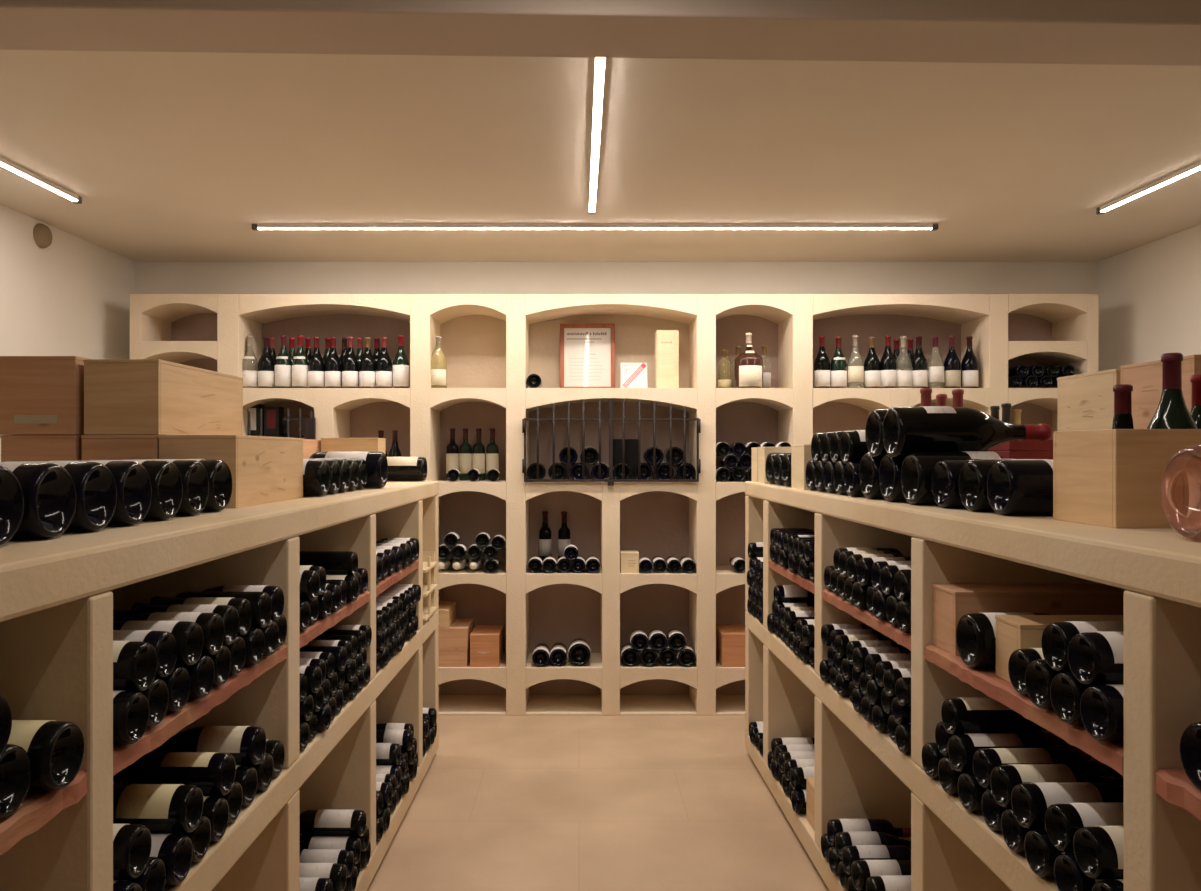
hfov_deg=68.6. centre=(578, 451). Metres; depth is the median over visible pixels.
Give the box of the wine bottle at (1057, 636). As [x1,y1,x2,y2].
[1041,621,1123,672]
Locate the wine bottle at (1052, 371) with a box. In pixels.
[1043,365,1058,377]
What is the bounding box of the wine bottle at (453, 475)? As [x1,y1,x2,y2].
[447,469,460,481]
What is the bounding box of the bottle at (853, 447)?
[840,430,868,464]
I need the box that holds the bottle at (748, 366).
[734,333,762,387]
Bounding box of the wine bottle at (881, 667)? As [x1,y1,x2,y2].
[875,661,910,687]
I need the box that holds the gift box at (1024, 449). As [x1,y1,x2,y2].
[987,439,1052,459]
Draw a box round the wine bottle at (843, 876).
[838,861,851,889]
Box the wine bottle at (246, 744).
[149,726,265,765]
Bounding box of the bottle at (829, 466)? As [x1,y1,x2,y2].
[823,460,836,492]
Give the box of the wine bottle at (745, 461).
[737,454,751,468]
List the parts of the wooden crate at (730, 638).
crate lid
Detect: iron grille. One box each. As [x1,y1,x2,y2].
[248,408,315,439]
[522,398,700,485]
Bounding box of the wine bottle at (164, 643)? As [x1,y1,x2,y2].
[113,630,177,678]
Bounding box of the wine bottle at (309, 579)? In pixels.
[300,570,319,600]
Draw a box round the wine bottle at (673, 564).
[665,556,680,572]
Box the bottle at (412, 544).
[376,540,415,563]
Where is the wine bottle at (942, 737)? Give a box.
[935,721,1069,756]
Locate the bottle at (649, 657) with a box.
[638,643,657,666]
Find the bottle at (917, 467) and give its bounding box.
[900,451,1005,504]
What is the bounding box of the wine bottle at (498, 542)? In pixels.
[491,534,505,549]
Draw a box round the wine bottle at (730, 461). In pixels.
[720,454,738,468]
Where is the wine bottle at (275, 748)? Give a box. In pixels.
[265,739,284,776]
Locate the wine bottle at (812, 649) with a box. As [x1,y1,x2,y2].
[809,646,814,668]
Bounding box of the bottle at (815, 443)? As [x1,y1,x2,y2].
[811,432,824,462]
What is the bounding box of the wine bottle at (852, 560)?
[847,554,907,581]
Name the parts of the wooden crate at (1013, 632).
crate lid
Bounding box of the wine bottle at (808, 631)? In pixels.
[802,624,814,646]
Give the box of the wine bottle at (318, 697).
[311,687,323,712]
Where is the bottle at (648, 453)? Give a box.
[643,447,663,465]
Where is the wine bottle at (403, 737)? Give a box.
[376,729,412,750]
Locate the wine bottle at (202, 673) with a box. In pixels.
[185,654,214,698]
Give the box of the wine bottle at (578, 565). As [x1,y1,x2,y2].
[571,555,585,572]
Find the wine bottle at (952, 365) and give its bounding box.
[944,336,960,387]
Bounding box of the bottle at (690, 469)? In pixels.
[674,463,695,478]
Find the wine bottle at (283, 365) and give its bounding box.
[275,335,291,387]
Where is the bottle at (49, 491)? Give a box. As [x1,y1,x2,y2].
[0,462,76,538]
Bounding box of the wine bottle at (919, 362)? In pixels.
[911,336,927,387]
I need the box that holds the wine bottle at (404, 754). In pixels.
[401,751,407,770]
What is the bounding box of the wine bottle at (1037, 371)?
[1028,365,1043,377]
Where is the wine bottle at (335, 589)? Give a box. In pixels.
[325,584,341,612]
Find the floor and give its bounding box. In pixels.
[367,715,828,890]
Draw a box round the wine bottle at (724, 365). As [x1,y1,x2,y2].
[718,350,730,387]
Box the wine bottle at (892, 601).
[886,595,899,625]
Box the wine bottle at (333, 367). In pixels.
[325,337,341,387]
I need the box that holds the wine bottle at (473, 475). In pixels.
[467,469,480,481]
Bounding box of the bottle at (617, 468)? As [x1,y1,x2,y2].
[613,462,630,478]
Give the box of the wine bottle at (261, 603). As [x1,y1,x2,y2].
[131,591,271,628]
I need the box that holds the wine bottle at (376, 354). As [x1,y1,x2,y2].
[373,337,379,361]
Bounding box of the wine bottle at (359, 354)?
[356,337,362,387]
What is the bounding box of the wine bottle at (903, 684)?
[895,677,910,706]
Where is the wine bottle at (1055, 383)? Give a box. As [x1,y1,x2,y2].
[1049,375,1064,387]
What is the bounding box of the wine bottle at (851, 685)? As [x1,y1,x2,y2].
[848,680,855,701]
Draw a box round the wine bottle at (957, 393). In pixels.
[952,389,963,406]
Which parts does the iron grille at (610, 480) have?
rail, rail, rail, rail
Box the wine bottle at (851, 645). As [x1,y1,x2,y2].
[846,640,903,664]
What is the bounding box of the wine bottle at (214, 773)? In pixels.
[113,752,235,796]
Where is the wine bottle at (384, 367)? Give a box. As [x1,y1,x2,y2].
[376,337,392,387]
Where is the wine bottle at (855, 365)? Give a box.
[847,335,863,387]
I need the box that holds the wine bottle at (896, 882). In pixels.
[866,875,910,890]
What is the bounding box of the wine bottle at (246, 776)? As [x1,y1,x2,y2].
[114,765,257,806]
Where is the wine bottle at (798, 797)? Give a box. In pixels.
[791,789,805,812]
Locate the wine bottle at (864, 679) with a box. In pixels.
[860,671,869,695]
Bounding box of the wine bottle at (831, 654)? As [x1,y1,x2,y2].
[828,645,834,666]
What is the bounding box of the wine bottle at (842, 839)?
[835,831,910,859]
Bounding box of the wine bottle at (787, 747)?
[775,744,814,764]
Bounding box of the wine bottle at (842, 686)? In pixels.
[836,673,849,696]
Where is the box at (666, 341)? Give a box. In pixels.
[655,330,678,387]
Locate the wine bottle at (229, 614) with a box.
[113,604,238,645]
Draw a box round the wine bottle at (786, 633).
[784,628,788,645]
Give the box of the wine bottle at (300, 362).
[292,335,308,387]
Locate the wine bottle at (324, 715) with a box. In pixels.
[315,704,330,731]
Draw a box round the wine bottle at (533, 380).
[527,374,541,387]
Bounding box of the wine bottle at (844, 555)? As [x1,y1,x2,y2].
[839,551,896,577]
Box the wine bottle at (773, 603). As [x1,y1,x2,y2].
[772,600,775,617]
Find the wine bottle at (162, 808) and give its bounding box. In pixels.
[113,784,203,833]
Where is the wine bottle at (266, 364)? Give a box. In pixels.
[258,336,274,387]
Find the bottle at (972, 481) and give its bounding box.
[958,459,1048,511]
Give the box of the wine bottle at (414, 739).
[413,737,416,755]
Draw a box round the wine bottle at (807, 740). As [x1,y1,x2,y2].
[771,737,814,757]
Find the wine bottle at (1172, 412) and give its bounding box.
[1147,353,1197,428]
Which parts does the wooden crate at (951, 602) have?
crate lid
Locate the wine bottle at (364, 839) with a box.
[300,826,369,851]
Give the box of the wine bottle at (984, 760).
[973,748,1121,789]
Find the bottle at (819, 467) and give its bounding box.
[814,460,826,491]
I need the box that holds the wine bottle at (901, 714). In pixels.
[892,697,910,723]
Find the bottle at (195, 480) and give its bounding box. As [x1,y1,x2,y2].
[124,459,208,515]
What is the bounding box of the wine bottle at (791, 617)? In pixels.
[784,611,814,631]
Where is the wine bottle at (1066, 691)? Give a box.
[1050,671,1090,724]
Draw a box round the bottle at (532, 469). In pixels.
[527,462,546,478]
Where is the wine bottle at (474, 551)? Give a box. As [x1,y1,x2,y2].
[467,543,483,558]
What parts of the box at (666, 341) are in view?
sliding panel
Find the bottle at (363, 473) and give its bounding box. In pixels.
[342,458,367,489]
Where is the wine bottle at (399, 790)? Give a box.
[396,782,401,802]
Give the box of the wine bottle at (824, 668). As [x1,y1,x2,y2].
[819,660,830,681]
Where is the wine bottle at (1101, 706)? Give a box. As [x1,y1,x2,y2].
[1080,685,1123,741]
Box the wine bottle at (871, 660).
[865,653,910,678]
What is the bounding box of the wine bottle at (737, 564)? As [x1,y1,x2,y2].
[729,557,744,572]
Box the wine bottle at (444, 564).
[439,555,453,569]
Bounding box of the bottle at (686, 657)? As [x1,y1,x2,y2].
[676,644,695,666]
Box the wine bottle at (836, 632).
[830,629,882,651]
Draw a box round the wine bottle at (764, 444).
[759,442,775,446]
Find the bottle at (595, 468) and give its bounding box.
[591,462,608,478]
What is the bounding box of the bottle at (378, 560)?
[376,556,381,583]
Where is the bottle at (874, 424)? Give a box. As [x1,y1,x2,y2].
[865,409,1021,457]
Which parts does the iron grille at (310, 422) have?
cross rail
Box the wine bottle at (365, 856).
[360,841,370,865]
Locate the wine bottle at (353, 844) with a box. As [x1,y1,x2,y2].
[300,836,360,864]
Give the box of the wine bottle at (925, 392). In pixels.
[920,388,931,405]
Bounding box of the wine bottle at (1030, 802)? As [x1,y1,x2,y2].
[1011,782,1123,829]
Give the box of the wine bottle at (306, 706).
[300,693,312,721]
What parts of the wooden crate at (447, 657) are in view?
crate lid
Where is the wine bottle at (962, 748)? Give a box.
[948,733,1091,772]
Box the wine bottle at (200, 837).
[182,815,210,862]
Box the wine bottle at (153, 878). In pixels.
[123,856,165,890]
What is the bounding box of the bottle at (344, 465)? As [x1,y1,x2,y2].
[334,459,349,492]
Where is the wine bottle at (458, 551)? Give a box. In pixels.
[451,543,467,558]
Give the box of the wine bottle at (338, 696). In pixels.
[333,689,342,713]
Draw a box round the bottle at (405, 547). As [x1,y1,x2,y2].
[376,543,410,567]
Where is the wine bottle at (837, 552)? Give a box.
[833,548,910,573]
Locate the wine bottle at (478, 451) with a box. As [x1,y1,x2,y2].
[472,428,484,480]
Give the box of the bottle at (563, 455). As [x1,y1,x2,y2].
[559,447,577,465]
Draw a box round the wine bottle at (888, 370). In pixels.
[880,335,896,387]
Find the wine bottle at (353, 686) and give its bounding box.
[347,676,357,698]
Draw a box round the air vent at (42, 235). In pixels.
[33,223,51,247]
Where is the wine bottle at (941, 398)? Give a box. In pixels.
[936,394,946,405]
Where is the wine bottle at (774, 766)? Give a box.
[771,758,778,778]
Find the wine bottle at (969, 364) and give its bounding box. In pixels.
[961,336,977,387]
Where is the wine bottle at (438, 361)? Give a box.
[431,336,446,387]
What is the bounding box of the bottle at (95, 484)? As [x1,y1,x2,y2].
[6,461,116,531]
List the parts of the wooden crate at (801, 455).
crate lid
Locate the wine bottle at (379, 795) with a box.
[376,791,382,815]
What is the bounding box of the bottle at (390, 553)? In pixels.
[376,549,395,574]
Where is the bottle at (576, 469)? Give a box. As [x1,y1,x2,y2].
[570,462,587,478]
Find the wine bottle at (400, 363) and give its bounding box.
[393,335,408,387]
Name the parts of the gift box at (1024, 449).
box lid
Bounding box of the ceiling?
[0,50,1200,261]
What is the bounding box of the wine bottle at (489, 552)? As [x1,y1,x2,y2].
[483,544,498,558]
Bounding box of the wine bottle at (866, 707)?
[861,696,874,721]
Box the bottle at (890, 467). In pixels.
[879,453,906,501]
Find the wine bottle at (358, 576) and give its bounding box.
[356,572,360,595]
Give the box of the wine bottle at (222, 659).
[210,645,230,686]
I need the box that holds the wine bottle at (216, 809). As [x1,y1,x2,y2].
[202,796,228,841]
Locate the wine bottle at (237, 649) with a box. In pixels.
[226,636,245,675]
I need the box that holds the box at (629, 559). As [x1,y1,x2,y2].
[620,550,638,572]
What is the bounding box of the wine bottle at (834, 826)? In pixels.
[827,819,910,845]
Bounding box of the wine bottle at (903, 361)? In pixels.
[896,336,911,387]
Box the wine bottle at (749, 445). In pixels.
[745,442,760,456]
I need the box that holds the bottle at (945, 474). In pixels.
[931,459,975,507]
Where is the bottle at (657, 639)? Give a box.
[648,629,666,650]
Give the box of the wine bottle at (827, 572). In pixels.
[824,565,833,590]
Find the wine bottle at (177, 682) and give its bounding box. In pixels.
[161,665,189,712]
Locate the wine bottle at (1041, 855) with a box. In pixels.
[1024,828,1063,877]
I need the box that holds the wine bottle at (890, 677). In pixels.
[883,668,910,696]
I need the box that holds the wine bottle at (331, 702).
[326,696,335,721]
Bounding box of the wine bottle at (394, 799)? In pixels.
[391,790,396,811]
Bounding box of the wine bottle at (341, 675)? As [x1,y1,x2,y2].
[336,669,344,688]
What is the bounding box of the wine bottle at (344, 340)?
[339,337,346,387]
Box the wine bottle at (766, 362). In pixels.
[762,345,770,387]
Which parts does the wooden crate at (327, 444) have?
crate lid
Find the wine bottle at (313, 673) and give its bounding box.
[300,665,321,693]
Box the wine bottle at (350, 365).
[342,337,358,387]
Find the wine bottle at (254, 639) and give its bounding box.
[242,627,264,665]
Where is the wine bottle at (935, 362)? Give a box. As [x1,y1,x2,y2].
[927,336,943,387]
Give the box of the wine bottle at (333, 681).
[328,671,337,695]
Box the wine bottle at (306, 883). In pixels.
[300,877,332,890]
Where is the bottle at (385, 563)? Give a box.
[376,552,388,579]
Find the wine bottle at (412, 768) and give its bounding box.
[407,758,416,778]
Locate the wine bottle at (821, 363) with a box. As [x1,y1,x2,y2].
[814,336,829,387]
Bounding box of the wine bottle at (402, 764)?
[397,758,405,779]
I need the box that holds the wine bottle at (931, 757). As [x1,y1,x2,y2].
[922,742,943,778]
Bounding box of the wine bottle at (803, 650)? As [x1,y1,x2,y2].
[799,641,809,662]
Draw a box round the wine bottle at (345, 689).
[341,682,348,705]
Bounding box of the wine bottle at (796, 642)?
[793,636,800,656]
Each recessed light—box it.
[0,156,81,203]
[252,224,937,230]
[589,58,605,213]
[1096,161,1200,213]
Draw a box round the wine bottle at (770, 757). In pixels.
[767,751,773,770]
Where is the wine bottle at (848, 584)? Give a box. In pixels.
[845,578,854,603]
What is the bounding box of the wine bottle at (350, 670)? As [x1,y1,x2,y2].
[344,658,355,681]
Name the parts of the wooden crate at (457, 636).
crate lid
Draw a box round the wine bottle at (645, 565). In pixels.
[639,557,652,572]
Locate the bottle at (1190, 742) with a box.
[1180,722,1200,790]
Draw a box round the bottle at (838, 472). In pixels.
[833,461,847,494]
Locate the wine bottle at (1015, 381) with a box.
[1008,375,1021,387]
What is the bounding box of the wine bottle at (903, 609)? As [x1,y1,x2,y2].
[896,600,910,632]
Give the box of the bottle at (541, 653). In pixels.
[532,643,549,666]
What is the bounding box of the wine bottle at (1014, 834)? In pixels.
[1001,808,1031,852]
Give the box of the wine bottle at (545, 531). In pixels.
[539,511,550,560]
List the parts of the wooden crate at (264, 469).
crate lid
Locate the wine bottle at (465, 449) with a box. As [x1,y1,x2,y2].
[459,428,471,480]
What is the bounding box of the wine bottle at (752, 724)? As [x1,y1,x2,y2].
[749,722,762,735]
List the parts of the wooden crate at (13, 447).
crate lid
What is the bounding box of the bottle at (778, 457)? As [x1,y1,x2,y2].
[773,452,790,484]
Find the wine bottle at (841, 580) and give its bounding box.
[837,574,846,598]
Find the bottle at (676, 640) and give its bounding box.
[666,629,685,650]
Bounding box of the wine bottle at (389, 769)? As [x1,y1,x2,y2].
[376,765,400,787]
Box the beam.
[0,0,1200,65]
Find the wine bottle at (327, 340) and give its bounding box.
[323,337,330,362]
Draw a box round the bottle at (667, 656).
[657,644,676,665]
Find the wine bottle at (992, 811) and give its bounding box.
[981,789,1008,831]
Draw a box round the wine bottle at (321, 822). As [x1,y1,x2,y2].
[300,809,366,836]
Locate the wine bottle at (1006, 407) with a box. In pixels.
[1001,403,1010,423]
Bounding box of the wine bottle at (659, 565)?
[651,556,666,572]
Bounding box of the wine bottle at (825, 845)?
[821,833,832,859]
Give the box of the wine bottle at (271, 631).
[261,620,278,655]
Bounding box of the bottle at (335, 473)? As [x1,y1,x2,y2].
[311,459,340,493]
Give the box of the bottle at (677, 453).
[663,447,682,465]
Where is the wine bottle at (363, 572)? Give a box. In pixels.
[357,568,367,592]
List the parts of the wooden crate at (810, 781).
crate lid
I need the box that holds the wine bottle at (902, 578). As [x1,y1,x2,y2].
[894,569,910,600]
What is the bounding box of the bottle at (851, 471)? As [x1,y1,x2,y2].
[844,461,864,496]
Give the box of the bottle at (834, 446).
[829,431,843,463]
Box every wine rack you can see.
[0,496,438,890]
[745,496,1200,890]
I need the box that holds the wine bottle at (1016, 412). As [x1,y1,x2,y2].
[1013,409,1020,424]
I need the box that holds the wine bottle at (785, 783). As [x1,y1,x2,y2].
[782,774,790,794]
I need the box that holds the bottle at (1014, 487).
[986,460,1052,514]
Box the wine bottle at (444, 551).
[439,543,452,558]
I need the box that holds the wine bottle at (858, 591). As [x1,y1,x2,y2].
[852,581,867,608]
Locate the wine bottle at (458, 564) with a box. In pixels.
[452,555,468,569]
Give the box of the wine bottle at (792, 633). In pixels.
[788,630,795,650]
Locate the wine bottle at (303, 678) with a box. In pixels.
[300,673,307,701]
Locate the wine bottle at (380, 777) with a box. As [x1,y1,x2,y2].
[376,773,395,796]
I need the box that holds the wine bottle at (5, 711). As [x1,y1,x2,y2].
[0,695,11,754]
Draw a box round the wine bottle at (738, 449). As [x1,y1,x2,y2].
[729,442,745,456]
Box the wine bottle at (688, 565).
[679,556,695,572]
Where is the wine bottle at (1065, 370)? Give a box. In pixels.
[1058,365,1074,375]
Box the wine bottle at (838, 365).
[830,337,846,387]
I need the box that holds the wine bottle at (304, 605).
[300,599,309,630]
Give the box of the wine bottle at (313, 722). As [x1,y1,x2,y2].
[306,713,317,740]
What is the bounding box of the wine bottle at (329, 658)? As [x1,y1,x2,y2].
[300,652,334,678]
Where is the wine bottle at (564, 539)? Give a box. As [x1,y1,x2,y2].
[558,511,570,558]
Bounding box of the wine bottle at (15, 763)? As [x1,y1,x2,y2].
[0,744,31,818]
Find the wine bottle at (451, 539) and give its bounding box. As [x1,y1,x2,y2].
[444,532,460,546]
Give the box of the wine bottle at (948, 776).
[938,756,961,794]
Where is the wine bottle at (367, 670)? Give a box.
[362,663,370,685]
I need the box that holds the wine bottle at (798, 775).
[790,767,814,789]
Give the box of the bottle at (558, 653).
[550,642,566,665]
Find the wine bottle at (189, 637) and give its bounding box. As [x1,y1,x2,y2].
[113,621,203,666]
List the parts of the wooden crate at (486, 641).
crate lid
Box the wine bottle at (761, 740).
[759,738,762,755]
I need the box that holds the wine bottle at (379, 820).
[376,816,383,841]
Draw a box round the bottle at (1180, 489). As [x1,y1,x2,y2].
[1160,445,1200,540]
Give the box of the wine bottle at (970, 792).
[958,772,987,811]
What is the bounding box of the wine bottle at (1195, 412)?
[1190,375,1200,428]
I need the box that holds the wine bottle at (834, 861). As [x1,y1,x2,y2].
[828,846,842,874]
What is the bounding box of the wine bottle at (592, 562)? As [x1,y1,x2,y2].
[586,555,599,572]
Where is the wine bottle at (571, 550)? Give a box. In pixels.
[564,544,577,560]
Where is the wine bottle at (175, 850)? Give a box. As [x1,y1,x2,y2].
[150,834,192,885]
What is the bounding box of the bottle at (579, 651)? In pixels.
[568,638,590,665]
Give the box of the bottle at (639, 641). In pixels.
[630,629,648,650]
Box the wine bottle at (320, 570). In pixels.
[300,565,325,595]
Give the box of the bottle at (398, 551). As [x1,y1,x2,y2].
[376,546,402,571]
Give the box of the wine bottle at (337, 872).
[300,863,346,890]
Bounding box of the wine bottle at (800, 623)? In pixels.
[796,619,814,640]
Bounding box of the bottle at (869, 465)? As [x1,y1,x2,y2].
[859,452,884,498]
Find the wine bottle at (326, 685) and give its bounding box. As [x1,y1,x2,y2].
[321,678,329,703]
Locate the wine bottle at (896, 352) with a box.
[893,339,899,359]
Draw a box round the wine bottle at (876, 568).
[871,561,910,589]
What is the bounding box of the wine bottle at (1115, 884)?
[1092,879,1123,890]
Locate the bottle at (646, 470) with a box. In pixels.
[633,462,652,478]
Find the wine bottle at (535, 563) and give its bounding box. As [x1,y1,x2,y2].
[528,556,542,572]
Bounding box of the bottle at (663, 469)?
[656,462,673,478]
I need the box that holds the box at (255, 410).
[247,404,263,435]
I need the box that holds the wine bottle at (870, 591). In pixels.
[866,585,876,613]
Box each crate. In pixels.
[0,356,88,434]
[0,435,81,461]
[81,435,158,460]
[83,359,242,434]
[158,435,302,507]
[303,439,320,458]
[321,438,385,452]
[423,552,436,620]
[438,601,455,627]
[439,618,473,648]
[439,645,469,666]
[470,625,503,666]
[716,624,744,666]
[751,447,757,481]
[758,447,790,483]
[791,444,812,489]
[806,777,814,831]
[932,583,1125,655]
[995,615,1123,682]
[1053,429,1200,527]
[1057,369,1120,430]
[1120,354,1200,428]
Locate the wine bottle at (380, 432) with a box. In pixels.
[378,430,387,456]
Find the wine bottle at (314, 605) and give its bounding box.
[308,597,318,624]
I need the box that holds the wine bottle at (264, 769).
[252,752,273,790]
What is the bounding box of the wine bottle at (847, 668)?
[842,657,852,680]
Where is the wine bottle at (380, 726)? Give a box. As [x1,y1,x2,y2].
[376,723,413,736]
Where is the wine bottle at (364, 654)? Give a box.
[361,648,366,668]
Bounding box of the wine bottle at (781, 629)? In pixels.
[779,623,784,640]
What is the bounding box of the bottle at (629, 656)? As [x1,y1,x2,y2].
[620,644,638,665]
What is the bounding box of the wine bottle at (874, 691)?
[867,679,883,704]
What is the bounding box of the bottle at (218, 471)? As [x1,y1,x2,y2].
[178,459,231,511]
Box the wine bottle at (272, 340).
[269,337,275,361]
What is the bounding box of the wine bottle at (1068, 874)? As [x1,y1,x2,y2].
[1054,853,1101,890]
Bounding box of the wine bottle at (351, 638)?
[313,635,357,657]
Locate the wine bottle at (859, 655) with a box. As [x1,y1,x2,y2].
[852,647,910,672]
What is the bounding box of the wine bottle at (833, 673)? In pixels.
[830,666,837,688]
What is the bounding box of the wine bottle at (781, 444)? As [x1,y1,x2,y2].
[775,442,790,446]
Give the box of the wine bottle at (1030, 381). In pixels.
[1018,375,1037,387]
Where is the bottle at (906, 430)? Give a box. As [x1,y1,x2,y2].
[882,406,1051,457]
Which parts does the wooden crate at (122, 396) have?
crate lid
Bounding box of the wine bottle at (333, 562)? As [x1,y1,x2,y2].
[300,551,357,575]
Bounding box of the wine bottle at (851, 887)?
[848,876,857,890]
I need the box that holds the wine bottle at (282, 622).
[275,614,286,646]
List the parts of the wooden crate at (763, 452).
crate lid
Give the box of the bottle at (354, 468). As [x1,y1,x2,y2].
[316,458,358,490]
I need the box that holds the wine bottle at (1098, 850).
[1073,826,1123,879]
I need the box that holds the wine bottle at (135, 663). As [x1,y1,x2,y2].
[113,641,157,691]
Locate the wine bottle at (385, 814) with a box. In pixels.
[379,807,389,831]
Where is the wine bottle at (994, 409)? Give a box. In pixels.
[990,406,999,419]
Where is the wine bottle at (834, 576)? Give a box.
[830,569,838,594]
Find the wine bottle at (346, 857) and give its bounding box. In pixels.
[300,849,353,877]
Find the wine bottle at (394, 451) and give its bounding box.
[388,430,401,456]
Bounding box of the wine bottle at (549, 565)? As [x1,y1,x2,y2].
[542,556,556,572]
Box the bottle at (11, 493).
[0,466,23,545]
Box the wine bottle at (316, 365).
[308,337,324,387]
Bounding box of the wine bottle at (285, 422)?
[283,421,286,436]
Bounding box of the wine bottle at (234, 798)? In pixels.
[221,781,242,823]
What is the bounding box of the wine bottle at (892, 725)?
[888,714,898,741]
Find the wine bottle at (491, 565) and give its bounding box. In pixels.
[484,557,499,572]
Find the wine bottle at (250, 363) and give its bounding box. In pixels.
[242,335,257,387]
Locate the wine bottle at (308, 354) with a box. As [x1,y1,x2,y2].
[305,337,311,361]
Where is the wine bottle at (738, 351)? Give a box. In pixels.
[732,346,740,387]
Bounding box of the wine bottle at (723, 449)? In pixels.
[716,442,730,456]
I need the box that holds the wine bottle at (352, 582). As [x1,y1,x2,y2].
[326,575,358,601]
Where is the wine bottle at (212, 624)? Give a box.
[121,612,224,655]
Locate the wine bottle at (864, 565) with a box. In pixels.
[857,557,910,586]
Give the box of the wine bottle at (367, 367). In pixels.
[359,337,375,387]
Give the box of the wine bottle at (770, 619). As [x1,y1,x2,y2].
[767,613,774,632]
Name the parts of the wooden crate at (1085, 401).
crate lid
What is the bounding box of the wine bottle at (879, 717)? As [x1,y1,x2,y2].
[872,704,889,731]
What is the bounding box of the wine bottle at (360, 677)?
[357,670,363,691]
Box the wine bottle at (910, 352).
[907,339,913,360]
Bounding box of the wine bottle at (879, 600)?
[872,590,888,619]
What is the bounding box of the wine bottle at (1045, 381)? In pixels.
[1034,375,1052,387]
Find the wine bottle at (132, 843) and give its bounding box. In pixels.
[113,824,151,880]
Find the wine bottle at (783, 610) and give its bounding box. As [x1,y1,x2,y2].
[780,607,814,626]
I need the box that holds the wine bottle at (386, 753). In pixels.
[376,743,400,765]
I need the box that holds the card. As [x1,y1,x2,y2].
[620,363,646,387]
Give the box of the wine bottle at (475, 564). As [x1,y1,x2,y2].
[469,555,484,569]
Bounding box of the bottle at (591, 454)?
[580,447,598,465]
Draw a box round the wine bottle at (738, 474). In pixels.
[729,467,745,481]
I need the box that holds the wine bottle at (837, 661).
[834,653,842,672]
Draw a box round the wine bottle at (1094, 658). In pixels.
[1068,632,1123,685]
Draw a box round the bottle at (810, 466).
[805,460,816,489]
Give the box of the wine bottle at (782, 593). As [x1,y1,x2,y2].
[774,585,814,603]
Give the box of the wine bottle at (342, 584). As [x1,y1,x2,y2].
[326,579,346,606]
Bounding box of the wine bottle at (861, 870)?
[851,860,910,890]
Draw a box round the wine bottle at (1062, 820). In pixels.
[1045,803,1123,852]
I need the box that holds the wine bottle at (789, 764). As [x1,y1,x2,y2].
[784,759,814,780]
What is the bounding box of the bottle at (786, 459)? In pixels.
[781,453,790,486]
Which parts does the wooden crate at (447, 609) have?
crate lid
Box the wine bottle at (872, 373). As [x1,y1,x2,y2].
[864,337,880,387]
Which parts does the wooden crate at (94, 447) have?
crate lid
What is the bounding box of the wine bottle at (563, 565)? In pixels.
[557,555,570,572]
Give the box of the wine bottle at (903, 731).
[895,723,910,753]
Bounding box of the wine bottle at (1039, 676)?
[1025,659,1059,709]
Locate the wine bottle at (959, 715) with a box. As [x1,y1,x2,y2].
[941,698,1042,734]
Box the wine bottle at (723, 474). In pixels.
[716,467,730,481]
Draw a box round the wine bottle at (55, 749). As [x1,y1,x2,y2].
[7,720,84,791]
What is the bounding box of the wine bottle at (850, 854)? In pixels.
[842,845,910,874]
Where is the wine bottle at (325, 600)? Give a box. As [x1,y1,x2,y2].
[318,589,331,617]
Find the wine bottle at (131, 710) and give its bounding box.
[113,691,149,744]
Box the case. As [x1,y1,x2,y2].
[613,439,637,478]
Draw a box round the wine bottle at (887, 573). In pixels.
[880,565,910,595]
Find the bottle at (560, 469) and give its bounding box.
[548,462,566,478]
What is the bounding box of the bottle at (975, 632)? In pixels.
[956,613,1048,667]
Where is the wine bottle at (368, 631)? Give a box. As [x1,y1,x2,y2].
[328,625,371,647]
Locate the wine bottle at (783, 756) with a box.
[779,751,814,772]
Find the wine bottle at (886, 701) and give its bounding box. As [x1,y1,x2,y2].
[881,689,893,714]
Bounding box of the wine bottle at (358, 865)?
[355,855,360,877]
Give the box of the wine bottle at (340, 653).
[300,646,346,671]
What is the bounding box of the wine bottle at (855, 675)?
[852,666,860,687]
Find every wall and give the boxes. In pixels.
[0,204,134,461]
[135,262,1097,293]
[1098,224,1200,370]
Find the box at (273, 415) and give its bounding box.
[264,406,283,436]
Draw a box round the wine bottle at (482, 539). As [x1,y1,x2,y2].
[475,532,490,546]
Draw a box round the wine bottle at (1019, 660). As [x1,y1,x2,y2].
[1008,648,1043,695]
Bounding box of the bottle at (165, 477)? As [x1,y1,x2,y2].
[88,460,182,519]
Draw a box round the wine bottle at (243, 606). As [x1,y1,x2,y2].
[113,597,251,636]
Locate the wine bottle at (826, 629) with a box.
[821,624,872,645]
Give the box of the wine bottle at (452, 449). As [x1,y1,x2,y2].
[446,428,458,480]
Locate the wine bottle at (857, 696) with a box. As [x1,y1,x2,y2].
[852,687,863,712]
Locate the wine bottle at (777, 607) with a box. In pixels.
[774,603,814,622]
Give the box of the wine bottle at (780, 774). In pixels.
[778,768,784,785]
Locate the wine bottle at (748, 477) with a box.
[744,467,751,480]
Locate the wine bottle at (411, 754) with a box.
[406,745,414,764]
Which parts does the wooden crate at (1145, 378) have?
crate lid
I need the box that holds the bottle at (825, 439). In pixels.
[820,432,833,463]
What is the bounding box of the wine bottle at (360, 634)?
[321,630,365,652]
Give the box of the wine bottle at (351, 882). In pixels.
[346,865,356,890]
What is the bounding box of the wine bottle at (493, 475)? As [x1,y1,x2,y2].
[487,469,499,481]
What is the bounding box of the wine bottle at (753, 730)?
[750,727,762,743]
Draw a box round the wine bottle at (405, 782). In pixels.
[401,773,409,794]
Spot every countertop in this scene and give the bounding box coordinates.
[0,481,438,621]
[745,481,1200,607]
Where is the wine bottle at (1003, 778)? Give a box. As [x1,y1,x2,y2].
[990,764,1123,807]

